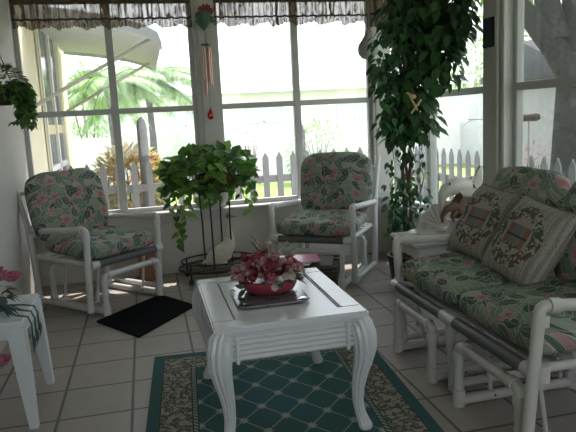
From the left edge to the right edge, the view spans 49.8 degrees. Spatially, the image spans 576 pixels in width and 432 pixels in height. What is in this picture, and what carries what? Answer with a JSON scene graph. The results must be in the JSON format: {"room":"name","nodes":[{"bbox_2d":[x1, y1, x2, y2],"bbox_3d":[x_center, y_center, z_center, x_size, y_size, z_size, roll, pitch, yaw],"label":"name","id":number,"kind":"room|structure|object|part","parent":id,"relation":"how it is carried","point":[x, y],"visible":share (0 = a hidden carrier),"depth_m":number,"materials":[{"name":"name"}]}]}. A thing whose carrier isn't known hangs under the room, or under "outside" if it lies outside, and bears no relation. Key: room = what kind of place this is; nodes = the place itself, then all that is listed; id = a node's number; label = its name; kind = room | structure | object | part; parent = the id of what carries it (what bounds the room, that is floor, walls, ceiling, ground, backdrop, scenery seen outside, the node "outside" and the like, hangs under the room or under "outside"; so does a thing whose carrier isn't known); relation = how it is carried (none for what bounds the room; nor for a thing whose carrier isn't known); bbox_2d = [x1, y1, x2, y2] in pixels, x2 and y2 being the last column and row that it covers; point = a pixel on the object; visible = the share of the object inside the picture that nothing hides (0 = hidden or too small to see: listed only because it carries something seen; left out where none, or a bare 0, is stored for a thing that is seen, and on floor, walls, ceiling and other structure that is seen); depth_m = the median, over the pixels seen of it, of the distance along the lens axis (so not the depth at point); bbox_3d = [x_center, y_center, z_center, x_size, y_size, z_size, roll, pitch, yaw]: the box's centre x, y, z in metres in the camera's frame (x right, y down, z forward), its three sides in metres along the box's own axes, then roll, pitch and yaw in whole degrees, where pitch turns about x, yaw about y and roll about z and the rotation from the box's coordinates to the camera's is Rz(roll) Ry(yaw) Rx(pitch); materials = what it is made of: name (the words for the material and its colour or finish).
{"room":"sunroom","nodes":[
{"label":"sunroom","id":0,"kind":"room"},
{"bbox_2d":[0,0,40,352],"bbox_3d":[-1.365,-0.161,1.603,0.140,2.450,6.750,-5,9,-12],"label":"wall","id":1,"kind":"structure","parent":0,"point":[14,170],"depth_m":4.27,"materials":[{"name":"paint"}]},
{"bbox_2d":[0,56,38,130],"bbox_3d":[-1.690,-0.832,3.734,0.328,0.658,0.381,-5,9,-12],"label":"plant","id":2,"kind":"object","parent":1,"relation":"hanging from","point":[15,89],"visible":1,"depth_m":3.70,"materials":[{"name":"green plant"}]},
{"bbox_3d":[-1.732,-0.728,3.741,0.156,0.120,0.156,-5,9,-12],"label":"pot","id":3,"kind":"part","parent":2,"relation":"part of","materials":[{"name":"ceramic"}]},
{"bbox_2d":[109,193,425,220],"bbox_3d":[-0.061,0.245,3.352,3.080,0.100,4.015,-5,9,-12],"label":"trim","id":4,"kind":"structure","parent":1,"relation":"attached to","point":[264,204],"depth_m":5.12,"materials":[{"name":"paint"}]},
{"bbox_2d":[36,198,391,286],"bbox_3d":[-0.587,-0.775,5.144,3.000,2.450,0.100,-5,9,-12],"label":"wall","id":5,"kind":"structure","parent":0,"point":[172,256],"depth_m":5.21,"materials":[{"name":"white paint"}]},
{"bbox_2d":[9,0,203,213],"bbox_3d":[-1.399,-0.853,4.939,1.345,1.690,0.065,-5,9,-12],"label":"window","id":6,"kind":"structure","parent":5,"relation":"in","point":[114,111],"depth_m":4.94,"materials":[{"name":"paint"}]},
{"bbox_2d":[10,0,191,30],"bbox_3d":[-1.405,-1.543,4.733,1.323,0.238,0.098,-5,9,-12],"label":"valance","id":7,"kind":"object","parent":6,"relation":"hanging from","point":[31,15],"visible":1,"depth_m":4.72,"materials":[{"name":"fabric"}]},
{"bbox_3d":[-1.407,-1.571,4.728,1.320,0.135,0.059,-5,9,-12],"label":"gathered panel","id":8,"kind":"part","parent":7,"relation":"part of","materials":[{"name":"white fabric"}]},
{"bbox_3d":[-1.400,-1.503,4.727,1.323,0.021,0.015,-5,9,-12],"label":"gather cord","id":9,"kind":"part","parent":7,"relation":"part of","materials":[{"name":"black fabric"}]},
{"bbox_2d":[194,4,213,119],"bbox_3d":[-0.640,-1.213,4.910,0.159,0.893,0.116,-5,9,-12],"label":"wind chime","id":10,"kind":"object","parent":5,"relation":"hanging from","point":[204,19],"visible":1,"depth_m":4.86,"materials":[{"name":"brown ceramic"}]},
{"bbox_2d":[190,0,225,207],"bbox_3d":[-0.657,-0.928,5.075,0.175,1.720,0.176,-5,9,-12],"label":"trim","id":11,"kind":"structure","parent":5,"relation":"attached to","point":[209,130],"depth_m":4.98,"materials":[{"name":"paint"}]},
{"bbox_2d":[36,205,390,277],"bbox_3d":[-0.523,0.231,5.250,3.000,0.425,0.016,-5,9,-12],"label":"trim","id":12,"kind":"structure","parent":5,"relation":"attached to","point":[215,222],"depth_m":5.20,"materials":[{"name":"white wood"}]},
{"bbox_2d":[213,0,373,204],"bbox_3d":[0.073,-0.980,5.264,1.340,1.690,0.065,-5,9,-12],"label":"window","id":13,"kind":"structure","parent":5,"relation":"in","point":[297,102],"depth_m":5.26,"materials":[{"name":"paint"}]},
{"bbox_2d":[213,0,366,27],"bbox_3d":[0.035,-1.667,5.051,1.283,0.239,0.098,-5,9,-12],"label":"valance","id":14,"kind":"object","parent":13,"relation":"hanging from","point":[232,13],"visible":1,"depth_m":5.04,"materials":[{"name":"white fabric"}]},
{"bbox_3d":[0.033,-1.696,5.046,1.280,0.135,0.059,-5,9,-12],"label":"gathered panel","id":15,"kind":"part","parent":14,"relation":"part of","materials":[{"name":"white fabric"}]},
{"bbox_3d":[0.040,-1.628,5.045,1.283,0.021,0.015,-5,9,-12],"label":"gather cord","id":16,"kind":"part","parent":14,"relation":"part of","materials":[{"name":"fabric"}]},
{"bbox_2d":[357,1,377,59],"bbox_3d":[0.653,-1.528,5.100,0.176,0.475,0.127,-5,9,-12],"label":"gourd","id":17,"kind":"object","parent":5,"relation":"hanging from","point":[363,53],"visible":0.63,"depth_m":5.09,"materials":[{"name":"plant"}]},
{"bbox_2d":[369,0,384,27],"bbox_3d":[0.738,-1.701,5.157,0.132,0.276,0.037,-5,9,-12],"label":"valance","id":18,"kind":"object","parent":5,"relation":"hanging from","point":[374,5],"visible":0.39,"depth_m":5.15,"materials":[{"name":"white fabric"}]},
{"bbox_3d":[0.735,-1.749,5.151,0.120,0.135,0.015,-5,9,-10],"label":"gathered panel","id":19,"kind":"part","parent":18,"relation":"part of","materials":[{"name":"white fabric"}]},
{"bbox_2d":[369,0,392,193],"bbox_3d":[0.801,-1.055,5.405,0.150,1.720,0.160,-5,9,-12],"label":"trim","id":20,"kind":"structure","parent":5,"relation":"attached to","point":[384,179],"depth_m":5.40,"materials":[{"name":"paint"}]},
{"bbox_2d":[0,251,575,431],"bbox_3d":[0.227,0.964,2.144,3.300,0.100,6.850,-5,9,-12],"label":"floor","id":21,"kind":"structure","parent":0,"point":[103,374],"depth_m":3.18,"materials":[{"name":"tile"}]},
{"bbox_2d":[0,354,11,367],"bbox_3d":[-1.204,0.657,2.338,0.284,0.586,0.244,-1,9,10],"label":"flower basket","id":22,"kind":"object","parent":21,"relation":"on","point":[4,359],"visible":1,"depth_m":2.38,"materials":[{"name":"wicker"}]},
{"bbox_2d":[0,293,54,429],"bbox_3d":[-1.306,0.649,2.792,0.370,0.466,0.504,-5,9,-12],"label":"side table","id":23,"kind":"object","parent":21,"relation":"on","point":[14,329],"visible":0.87,"depth_m":2.62,"materials":[{"name":"white plastic"}]},
{"bbox_2d":[0,266,41,351],"bbox_3d":[-1.238,0.391,2.731,0.408,0.359,0.272,-1,9,10],"label":"arrangement","id":24,"kind":"object","parent":23,"relation":"on","point":[11,276],"visible":1,"depth_m":2.72,"materials":[{"name":"green plant"}]},
{"bbox_3d":[-1.304,0.395,2.733,0.130,0.050,0.130,-5,9,-12],"label":"dish","id":25,"kind":"part","parent":24,"relation":"part of","materials":[{"name":"teal ceramic"}]},
{"bbox_3d":[-1.121,0.679,2.631,0.084,0.440,0.102,-5,9,-12],"label":"leg","id":26,"kind":"part","parent":23,"relation":"part of","materials":[{"name":"white plastic"}]},
{"bbox_3d":[-1.211,0.621,3.018,0.084,0.440,0.102,-5,9,-12],"label":"leg","id":27,"kind":"part","parent":23,"relation":"part of","materials":[{"name":"white plastic"}]},
{"bbox_2d":[17,168,163,315],"bbox_3d":[-1.425,0.138,4.476,0.848,0.948,0.690,3,11,34],"label":"armchair","id":28,"kind":"object","parent":21,"relation":"on","point":[68,209],"visible":0.99,"depth_m":4.36,"materials":[{"name":"green fabric"}]},
{"bbox_3d":[-1.616,0.192,4.236,0.803,0.877,0.053,3,11,34],"label":"frame","id":29,"kind":"part","parent":28,"relation":"part of","materials":[{"name":"white plastic"}]},
{"bbox_2d":[24,168,108,240],"bbox_3d":[-1.598,-0.088,4.520,0.206,0.500,0.639,3,11,34],"label":"cushion","id":30,"kind":"object","parent":28,"relation":"on","point":[75,197],"depth_m":4.41,"materials":[{"name":"fabric"}]},
{"bbox_3d":[-1.360,0.263,4.461,0.661,0.052,0.630,3,11,34],"label":"seat frame","id":31,"kind":"part","parent":28,"relation":"part of","materials":[{"name":"white plastic"}]},
{"bbox_2d":[45,225,153,259],"bbox_3d":[-1.333,0.183,4.428,0.536,0.163,0.602,3,11,34],"label":"seat cushion","id":32,"kind":"object","parent":28,"relation":"on","point":[105,242],"depth_m":4.28,"materials":[{"name":"fabric"}]},
{"bbox_3d":[-1.309,0.464,4.466,0.613,0.296,0.532,3,11,34],"label":"frame","id":33,"kind":"part","parent":28,"relation":"part of","materials":[{"name":"white plastic"}]},
{"bbox_3d":[-1.265,0.091,4.749,0.803,0.877,0.053,3,11,34],"label":"frame","id":34,"kind":"part","parent":28,"relation":"part of","materials":[{"name":"white plastic"}]},
{"bbox_2d":[96,295,191,337],"bbox_3d":[-0.913,0.648,4.098,0.467,0.012,0.734,2,10,28],"label":"door mat","id":35,"kind":"object","parent":21,"relation":"on","point":[137,320],"visible":0.9,"depth_m":4.05,"materials":[{"name":"black rubber"}]},
{"bbox_2d":[138,252,155,280],"bbox_3d":[-1.133,0.387,5.000,0.140,0.260,0.128,-5,9,-12],"label":"flower pot","id":36,"kind":"object","parent":21,"relation":"on","point":[149,274],"visible":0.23,"depth_m":4.95,"materials":[{"name":"brown ceramic"}]},
{"bbox_2d":[178,190,252,284],"bbox_3d":[-0.570,0.119,4.908,0.636,0.761,0.496,-5,9,-12],"label":"plant stand","id":37,"kind":"object","parent":21,"relation":"on","point":[198,265],"visible":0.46,"depth_m":4.83,"materials":[{"name":"black metal"}]},
{"bbox_2d":[152,140,260,252],"bbox_3d":[-0.612,-0.158,4.845,0.866,0.850,0.532,-5,9,-12],"label":"pothos plant","id":38,"kind":"object","parent":37,"relation":"on","point":[174,173],"visible":0.99,"depth_m":4.71,"materials":[{"name":"green plant"}]},
{"bbox_2d":[195,172,226,191],"bbox_3d":[-0.590,-0.266,4.846,0.270,0.129,0.270,-5,9,-12],"label":"basket","id":39,"kind":"object","parent":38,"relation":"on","point":[216,183],"depth_m":4.72,"materials":[{"name":"wicker"}]},
{"bbox_2d":[202,213,235,266],"bbox_3d":[-0.543,0.188,4.904,0.303,0.409,0.145,-7,10,-22],"label":"figurine","id":40,"kind":"object","parent":37,"relation":"on","point":[223,252],"visible":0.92,"depth_m":4.88,"materials":[{"name":"beige ceramic"}]},
{"bbox_2d":[146,346,443,431],"bbox_3d":[0.010,0.861,2.504,1.160,0.010,1.900,-4,9,-9],"label":"area rug","id":41,"kind":"object","parent":21,"relation":"on","point":[286,393],"visible":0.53,"depth_m":2.78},
{"bbox_2d":[192,267,376,431],"bbox_3d":[-0.052,0.576,2.716,0.659,0.490,0.809,-5,9,-12],"label":"coffee table","id":42,"kind":"object","parent":41,"relation":"on","point":[331,318],"visible":0.98,"depth_m":2.38,"materials":[{"name":"white paint"}]},
{"bbox_3d":[-0.402,0.557,2.998,0.102,0.473,0.102,-5,9,-12],"label":"leg","id":43,"kind":"part","parent":42,"relation":"part of","materials":[{"name":"white paint"}]},
{"bbox_3d":[-0.243,0.659,2.317,0.102,0.473,0.102,-5,9,-12],"label":"leg","id":44,"kind":"part","parent":42,"relation":"part of","materials":[{"name":"white paint"}]},
{"bbox_2d":[230,283,309,307],"bbox_3d":[-0.083,0.331,2.646,0.300,0.013,0.300,-5,9,-12],"label":"tray","id":45,"kind":"object","parent":42,"relation":"on","point":[248,300],"visible":0.72,"depth_m":2.57,"materials":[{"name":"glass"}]},
{"bbox_2d":[228,235,307,297],"bbox_3d":[-0.089,0.192,2.686,0.361,0.266,0.322,3,11,31],"label":"flower bowl","id":46,"kind":"object","parent":45,"relation":"on","point":[271,280],"visible":1,"depth_m":2.62,"materials":[{"name":"red ceramic"}]},
{"bbox_3d":[-0.063,0.351,2.680,0.410,0.021,0.560,-5,9,-12],"label":"inset panel","id":47,"kind":"part","parent":42,"relation":"part of","materials":[{"name":"white paint"}]},
{"bbox_3d":[0.140,0.510,3.118,0.102,0.473,0.102,-5,9,-12],"label":"leg","id":48,"kind":"part","parent":42,"relation":"part of","materials":[{"name":"white paint"}]},
{"bbox_3d":[0.300,0.612,2.437,0.102,0.473,0.102,-5,9,-12],"label":"leg","id":49,"kind":"part","parent":42,"relation":"part of","materials":[{"name":"white paint"}]},
{"bbox_2d":[260,255,339,285],"bbox_3d":[0.090,0.455,3.951,0.477,0.345,0.348,-2,9,7],"label":"footstool","id":50,"kind":"object","parent":21,"relation":"on","point":[329,266],"visible":0.23,"depth_m":3.79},
{"bbox_2d":[268,152,380,289],"bbox_3d":[0.305,-0.011,4.848,0.683,0.948,0.847,1,10,23],"label":"armchair","id":51,"kind":"object","parent":21,"relation":"on","point":[333,200],"visible":0.89,"depth_m":4.82,"materials":[{"name":"green fabric"}]},
{"bbox_3d":[0.024,-0.014,4.992,0.053,0.877,0.803,1,10,23],"label":"frame","id":52,"kind":"part","parent":51,"relation":"part of","materials":[{"name":"white plastic"}]},
{"bbox_2d":[276,209,366,236],"bbox_3d":[0.266,0.048,4.760,0.598,0.155,0.538,1,10,23],"label":"seat cushion","id":53,"kind":"object","parent":51,"relation":"on","point":[306,222],"depth_m":4.58,"materials":[{"name":"fabric"}]},
{"bbox_3d":[0.285,0.123,4.806,0.630,0.052,0.661,1,10,23],"label":"seat frame","id":54,"kind":"part","parent":51,"relation":"part of","materials":[{"name":"white plastic"}]},
{"bbox_3d":[0.276,0.330,4.795,0.532,0.296,0.613,1,10,23],"label":"frame","id":55,"kind":"part","parent":51,"relation":"part of","materials":[{"name":"white plastic"}]},
{"bbox_2d":[301,152,372,211],"bbox_3d":[0.384,-0.260,4.963,0.604,0.500,0.212,1,10,23],"label":"cushion","id":56,"kind":"object","parent":51,"relation":"on","point":[329,180],"depth_m":4.89,"materials":[{"name":"fabric"}]},
{"bbox_3d":[0.604,-0.003,4.745,0.053,0.877,0.803,1,10,23],"label":"frame","id":57,"kind":"part","parent":51,"relation":"part of","materials":[{"name":"white plastic"}]},
{"bbox_2d":[390,230,449,325],"bbox_3d":[0.967,0.353,3.809,0.580,0.499,0.360,-5,9,-12],"label":"end table","id":58,"kind":"object","parent":21,"relation":"on","point":[416,250],"visible":0.21,"depth_m":3.60,"materials":[{"name":"white plastic"}]},
{"bbox_3d":[0.766,0.417,3.625,0.049,0.451,0.051,-5,9,-12],"label":"leg","id":59,"kind":"part","parent":58,"relation":"part of","materials":[{"name":"white wood"}]},
{"bbox_2d":[408,228,437,234],"bbox_3d":[0.813,0.105,3.735,0.178,0.030,0.170,-5,9,-12],"label":"glass dish","id":60,"kind":"object","parent":58,"relation":"on","point":[422,231],"visible":0.74,"depth_m":3.76,"materials":[{"name":"clear glass"}]},
{"bbox_2d":[416,201,450,230],"bbox_3d":[0.966,-0.007,3.882,0.390,0.188,0.094,-5,9,-12],"label":"planter","id":61,"kind":"object","parent":58,"relation":"on","point":[430,218],"visible":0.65,"depth_m":3.86,"materials":[{"name":"white ceramic"}]},
{"bbox_2d":[438,165,482,233],"bbox_3d":[1.023,-0.085,3.662,0.306,0.405,0.168,-5,9,-12],"label":"bird sculpture","id":62,"kind":"object","parent":58,"relation":"on","point":[463,189],"visible":0.74,"depth_m":3.61,"materials":[{"name":"white ceramic"}]},
{"bbox_2d":[365,0,482,290],"bbox_3d":[0.864,-0.615,4.131,0.642,2.313,0.752,-5,9,-12],"label":"ficus tree","id":63,"kind":"object","parent":21,"relation":"on","point":[419,31],"visible":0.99,"depth_m":4.00,"materials":[{"name":"green plant"}]},
{"bbox_3d":[0.853,0.390,4.389,0.296,0.250,0.296,-5,9,-12],"label":"pot","id":64,"kind":"part","parent":63,"relation":"part of","materials":[{"name":"wicker"}]},
{"bbox_3d":[0.805,-0.541,4.238,0.078,1.742,0.078,-5,9,-12],"label":"stem","id":65,"kind":"part","parent":63,"relation":"part of","materials":[{"name":"plant"}]},
{"bbox_3d":[0.806,-0.541,4.238,0.078,1.742,0.077,-5,9,-12],"label":"stem","id":66,"kind":"part","parent":63,"relation":"part of","materials":[{"name":"plant"}]},
{"bbox_3d":[0.806,-0.541,4.239,0.077,1.742,0.078,-5,9,-12],"label":"stem","id":67,"kind":"part","parent":63,"relation":"part of","materials":[{"name":"plant"}]},
{"bbox_2d":[390,166,575,431],"bbox_3d":[1.050,0.292,2.744,0.857,0.950,1.273,-5,9,-12],"label":"loveseat","id":68,"kind":"object","parent":21,"relation":"on","point":[536,320],"visible":0.73,"depth_m":2.62,"materials":[{"name":"green fabric"}]},
{"bbox_3d":[0.939,0.208,3.339,0.803,0.877,0.053,-5,9,-12],"label":"frame","id":69,"kind":"part","parent":68,"relation":"part of","materials":[{"name":"white plastic"}]},
{"bbox_2d":[402,252,508,305],"bbox_3d":[0.893,0.288,3.018,0.526,0.157,0.585,-5,9,-12],"label":"seat cushion","id":70,"kind":"object","parent":68,"relation":"on","point":[444,277],"depth_m":2.89,"materials":[{"name":"fabric"}]},
{"bbox_3d":[0.886,0.573,3.112,0.598,0.296,0.452,-5,9,-12],"label":"frame","id":71,"kind":"part","parent":68,"relation":"part of","materials":[{"name":"white plastic"}]},
{"bbox_2d":[446,183,519,260],"bbox_3d":[1.001,0.042,3.116,0.263,0.368,0.424,-6,10,-16],"label":"pillow","id":72,"kind":"object","parent":68,"relation":"on","point":[486,210],"visible":0.66,"depth_m":3.06,"materials":[{"name":"beige fabric"}]},
{"bbox_3d":[1.053,0.351,2.754,0.787,0.781,1.220,-5,9,-12],"label":"seat frame","id":73,"kind":"part","parent":68,"relation":"part of","materials":[{"name":"white plastic"}]},
{"bbox_3d":[1.037,0.670,2.466,0.598,0.296,0.492,-5,9,-12],"label":"frame","id":74,"kind":"part","parent":68,"relation":"part of","materials":[{"name":"white plastic"}]},
{"bbox_2d":[459,277,575,354],"bbox_3d":[1.027,0.373,2.441,0.529,0.168,0.580,-5,9,-12],"label":"seat cushion","id":75,"kind":"object","parent":68,"relation":"on","point":[504,311],"depth_m":2.37,"materials":[{"name":"fabric"}]},
{"bbox_2d":[481,193,575,284],"bbox_3d":[1.062,0.120,2.737,0.284,0.389,0.416,-4,9,-6],"label":"pillow","id":76,"kind":"object","parent":68,"relation":"on","point":[535,234],"visible":0.87,"depth_m":2.63,"materials":[{"name":"beige fabric"}]},
{"bbox_2d":[492,166,570,271],"bbox_3d":[1.151,0.015,3.027,0.206,0.503,0.572,-5,9,-12],"label":"cushion","id":77,"kind":"object","parent":68,"relation":"on","point":[550,187],"depth_m":2.88,"materials":[{"name":"fabric"}]},
{"bbox_3d":[1.188,0.387,2.158,0.857,0.877,0.053,-5,9,-12],"label":"frame","id":78,"kind":"part","parent":68,"relation":"part of","materials":[{"name":"white plastic"}]},
{"bbox_2d":[554,182,575,281],"bbox_3d":[1.282,0.099,2.467,0.202,0.500,0.575,-5,9,-12],"label":"cushion","id":79,"kind":"object","parent":68,"relation":"on","point":[565,268],"depth_m":2.60,"materials":[{"name":"fabric"}]},
{"bbox_2d":[392,209,555,276],"bbox_3d":[1.660,-0.431,2.321,0.100,2.450,6.650,-5,9,-12],"label":"wall","id":80,"kind":"structure","parent":0,"point":[552,274],"depth_m":5.10,"materials":[{"name":"white paint"}]},
{"bbox_2d":[391,47,482,209],"bbox_3d":[1.108,-0.893,4.624,0.065,1.760,1.610,-5,9,-12],"label":"window","id":81,"kind":"structure","parent":80,"relation":"in","point":[432,151],"depth_m":4.77,"materials":[{"name":"paint"}]},
{"bbox_2d":[381,0,396,21],"bbox_3d":[0.932,-1.641,4.673,0.097,0.259,1.063,-5,9,-12],"label":"valance","id":82,"kind":"object","parent":81,"relation":"hanging from","point":[385,1],"visible":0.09,"depth_m":5.15,"materials":[{"name":"white fabric"}]},
{"bbox_2d":[483,16,494,47],"bbox_3d":[1.194,-1.090,3.686,0.016,0.170,0.125,-5,9,-12],"label":"picture","id":83,"kind":"object","parent":80,"relation":"attached to","point":[488,23],"visible":1,"depth_m":3.68},
{"bbox_2d":[483,0,513,185],"bbox_3d":[1.281,-0.770,3.714,0.150,1.790,0.258,-5,9,-12],"label":"trim","id":84,"kind":"structure","parent":80,"relation":"attached to","point":[498,59],"depth_m":3.66,"materials":[{"name":"paint"}]},
{"bbox_2d":[512,0,575,166],"bbox_3d":[1.577,-0.592,2.620,0.065,1.760,2.110,-5,9,-12],"label":"window","id":85,"kind":"structure","parent":80,"relation":"in","point":[519,85],"depth_m":3.58,"materials":[{"name":"paint"}]},
{"label":"outside","id":86,"kind":"structure","parent":0,"visible":0},
{"bbox_2d":[127,163,482,204],"bbox_3d":[0.429,-1.917,20.571,90.000,0.100,70.000,-5,9,-12],"label":"ground","id":87,"kind":"structure","parent":86,"point":[287,184],"depth_m":12.02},
{"bbox_2d":[18,26,74,174],"bbox_3d":[-3.187,-0.966,6.790,1.280,2.800,3.900,-5,9,-12],"label":"house","id":88,"kind":"structure","parent":87,"relation":"on","point":[42,58],"depth_m":6.56,"materials":[{"name":"beige paint"}]},
{"bbox_3d":[-2.599,-0.912,6.897,0.100,2.600,1.675,-5,9,-12],"label":"trim","id":89,"kind":"part","parent":88,"relation":"part of","materials":[{"name":"paint"}]},
{"bbox_2d":[35,25,162,110],"bbox_3d":[-2.100,-1.682,7.092,1.215,0.898,3.124,-5,9,-12],"label":"metal awning","id":90,"kind":"object","parent":88,"relation":"attached to","point":[142,47],"visible":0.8,"depth_m":6.80,"materials":[{"name":"white metal"}]},
{"bbox_2d":[65,58,131,138],"bbox_3d":[-4.832,-2.306,14.948,2.217,2.998,1.409,-5,9,-12],"label":"foliage","id":91,"kind":"object","parent":87,"relation":"on","point":[79,129],"visible":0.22,"depth_m":14.78,"materials":[{"name":"green plant"}]},
{"bbox_2d":[66,68,173,205],"bbox_3d":[-2.887,-1.275,10.221,2.043,2.285,2.013,-5,9,-12],"label":"palm tree","id":92,"kind":"object","parent":87,"relation":"on","point":[135,83],"visible":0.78,"depth_m":9.89,"materials":[{"name":"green plant"}]},
{"bbox_2d":[90,141,164,209],"bbox_3d":[-2.035,-0.342,8.140,1.234,1.293,1.081,-5,9,-12],"label":"shrub","id":93,"kind":"object","parent":87,"relation":"on","point":[133,154],"visible":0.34,"depth_m":7.96,"materials":[{"name":"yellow plant"}]},
{"bbox_2d":[81,64,193,180],"bbox_3d":[-2.826,-1.801,12.778,2.768,2.497,2.659,-5,9,-12],"label":"palm tree","id":94,"kind":"object","parent":87,"relation":"on","point":[174,74],"visible":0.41,"depth_m":12.30,"materials":[{"name":"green plant"}]},
{"bbox_2d":[136,117,149,206],"bbox_3d":[-1.718,-0.466,7.500,0.121,1.440,0.124,-5,9,-12],"label":"post","id":95,"kind":"object","parent":87,"relation":"on","point":[142,137],"visible":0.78,"depth_m":7.40,"materials":[{"name":"white wood"}]},
{"bbox_2d":[68,124,362,209],"bbox_3d":[-0.639,-0.463,7.641,3.980,1.280,0.164,-5,9,-12],"label":"picket fence","id":96,"kind":"object","parent":87,"relation":"on","point":[280,177],"visible":0.22,"depth_m":7.45,"materials":[{"name":"white paint"}]},
{"bbox_3d":[-0.629,-0.428,7.610,3.980,0.085,0.040,-5,9,-12],"label":"rail","id":97,"kind":"part","parent":96,"relation":"part of","materials":[{"name":"white paint"}]},
{"bbox_3d":[0.172,-0.538,7.848,0.110,1.280,0.110,-5,9,-12],"label":"post","id":98,"kind":"part","parent":96,"relation":"part of","materials":[{"name":"white paint"}]},
{"bbox_2d":[232,187,258,199],"bbox_3d":[-0.754,-0.261,8.706,0.696,0.711,0.756,-5,9,-12],"label":"shrub","id":99,"kind":"object","parent":87,"relation":"on","point":[233,196],"visible":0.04,"depth_m":8.66,"materials":[{"name":"green plant"}]},
{"bbox_2d":[231,128,270,173],"bbox_3d":[-0.773,-1.217,12.717,0.781,1.206,0.709,0,10,16],"label":"shrub","id":100,"kind":"object","parent":87,"relation":"on","point":[254,152],"visible":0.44,"depth_m":12.69,"materials":[{"name":"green leaves"}]},
{"bbox_2d":[72,118,459,186],"bbox_3d":[1.264,-1.596,14.587,15.000,1.100,0.120,-5,9,-12],"label":"wall","id":101,"kind":"structure","parent":87,"relation":"on","point":[86,151],"depth_m":14.13,"materials":[{"name":"white paint"}]},
{"bbox_2d":[66,63,482,138],"bbox_3d":[-0.555,-4.124,24.161,18.000,3.200,6.000,-5,9,-12],"label":"house","id":102,"kind":"structure","parent":87,"relation":"on","point":[322,82],"depth_m":21.81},
{"bbox_2d":[281,117,353,173],"bbox_3d":[0.594,-1.332,12.607,1.640,1.414,1.410,-5,9,-12],"label":"shrub","id":103,"kind":"object","parent":87,"relation":"on","point":[313,125],"visible":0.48,"depth_m":12.51,"materials":[{"name":"green plant"}]},
{"bbox_2d":[357,142,406,172],"bbox_3d":[2.021,-1.247,13.148,1.316,0.922,1.113,-5,9,-12],"label":"shrub","id":104,"kind":"object","parent":87,"relation":"on","point":[365,142],"visible":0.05,"depth_m":13.10,"materials":[{"name":"green plant"}]},
{"bbox_2d":[436,94,482,165],"bbox_3d":[4.942,-1.718,12.315,0.150,1.700,14.000,-5,9,-12],"label":"wall","id":105,"kind":"structure","parent":87,"relation":"on","point":[463,106],"depth_m":14.76,"materials":[{"name":"white paint"}]},
{"bbox_2d":[438,0,533,88],"bbox_3d":[5.037,-4.521,16.929,4.290,5.735,3.060,-5,9,-12],"label":"foliage","id":106,"kind":"object","parent":87,"relation":"on","point":[472,71],"visible":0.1,"depth_m":17.08,"materials":[{"name":"green plant"}]},
{"bbox_2d":[461,113,543,166],"bbox_3d":[1.645,-0.134,4.814,0.626,1.288,0.060,2,11,29],"label":"wooden whirligig","id":107,"kind":"object","parent":87,"relation":"on","point":[529,117],"visible":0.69,"depth_m":4.61,"materials":[{"name":"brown wood"}]},
{"bbox_3d":[1.624,-0.122,4.822,0.467,1.264,0.011,2,10,27],"label":"rod","id":108,"kind":"part","parent":107,"relation":"part of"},
{"bbox_2d":[449,0,575,177],"bbox_3d":[2.694,-2.096,6.706,3.056,4.465,4.789,-5,9,-12],"label":"oak tree","id":109,"kind":"object","parent":87,"relation":"on","point":[551,24],"visible":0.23,"depth_m":5.99,"materials":[{"name":"grey plant"}]},
{"bbox_2d":[480,40,555,169],"bbox_3d":[3.836,-1.212,7.981,1.900,2.200,1.900,-5,9,-12],"label":"garden shed","id":110,"kind":"object","parent":87,"relation":"on","point":[536,67],"visible":0.25,"depth_m":7.62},
{"bbox_2d":[523,140,550,168],"bbox_3d":[2.793,-0.391,7.233,0.799,1.005,0.908,-5,9,-12],"label":"shrub","id":111,"kind":"object","parent":87,"relation":"on","point":[533,142],"visible":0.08,"depth_m":7.13,"materials":[{"name":"pink plant"}]},
{"bbox_3d":[-0.173,0.338,6.498,5.200,0.020,2.000,-5,9,-12],"label":"paving","id":112,"kind":"object","parent":87,"relation":"on","visible":0},
{"bbox_2d":[400,132,575,203],"bbox_3d":[2.173,-0.190,5.082,0.164,1.280,6.068,-5,9,-12],"label":"picket fence","id":113,"kind":"object","parent":112,"relation":"on","point":[443,176],"visible":0.17,"depth_m":6.59,"materials":[{"name":"white paint"}]},
{"bbox_3d":[1.644,-0.550,7.464,0.110,1.280,0.110,-5,9,-12],"label":"post","id":114,"kind":"part","parent":113,"relation":"part of","materials":[{"name":"white paint"}]},
{"bbox_3d":[2.140,-0.156,5.070,0.040,0.085,6.050,-5,9,-12],"label":"rail","id":115,"kind":"part","parent":113,"relation":"part of","materials":[{"name":"white paint"}]},
{"bbox_3d":[0.024,0.283,3.910,0.275,0.009,0.210,0,10,17],"label":"magazine","id":116,"kind":"object","parent":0,"visible":0},
{"bbox_2d":[280,253,320,262],"bbox_3d":[0.055,0.271,3.905,0.275,0.009,0.210,-4,9,-5],"label":"magazine","id":117,"kind":"object","parent":116,"relation":"on","point":[304,258],"visible":0.57,"depth_m":3.90,"materials":[{"name":"paper"}]}
]}

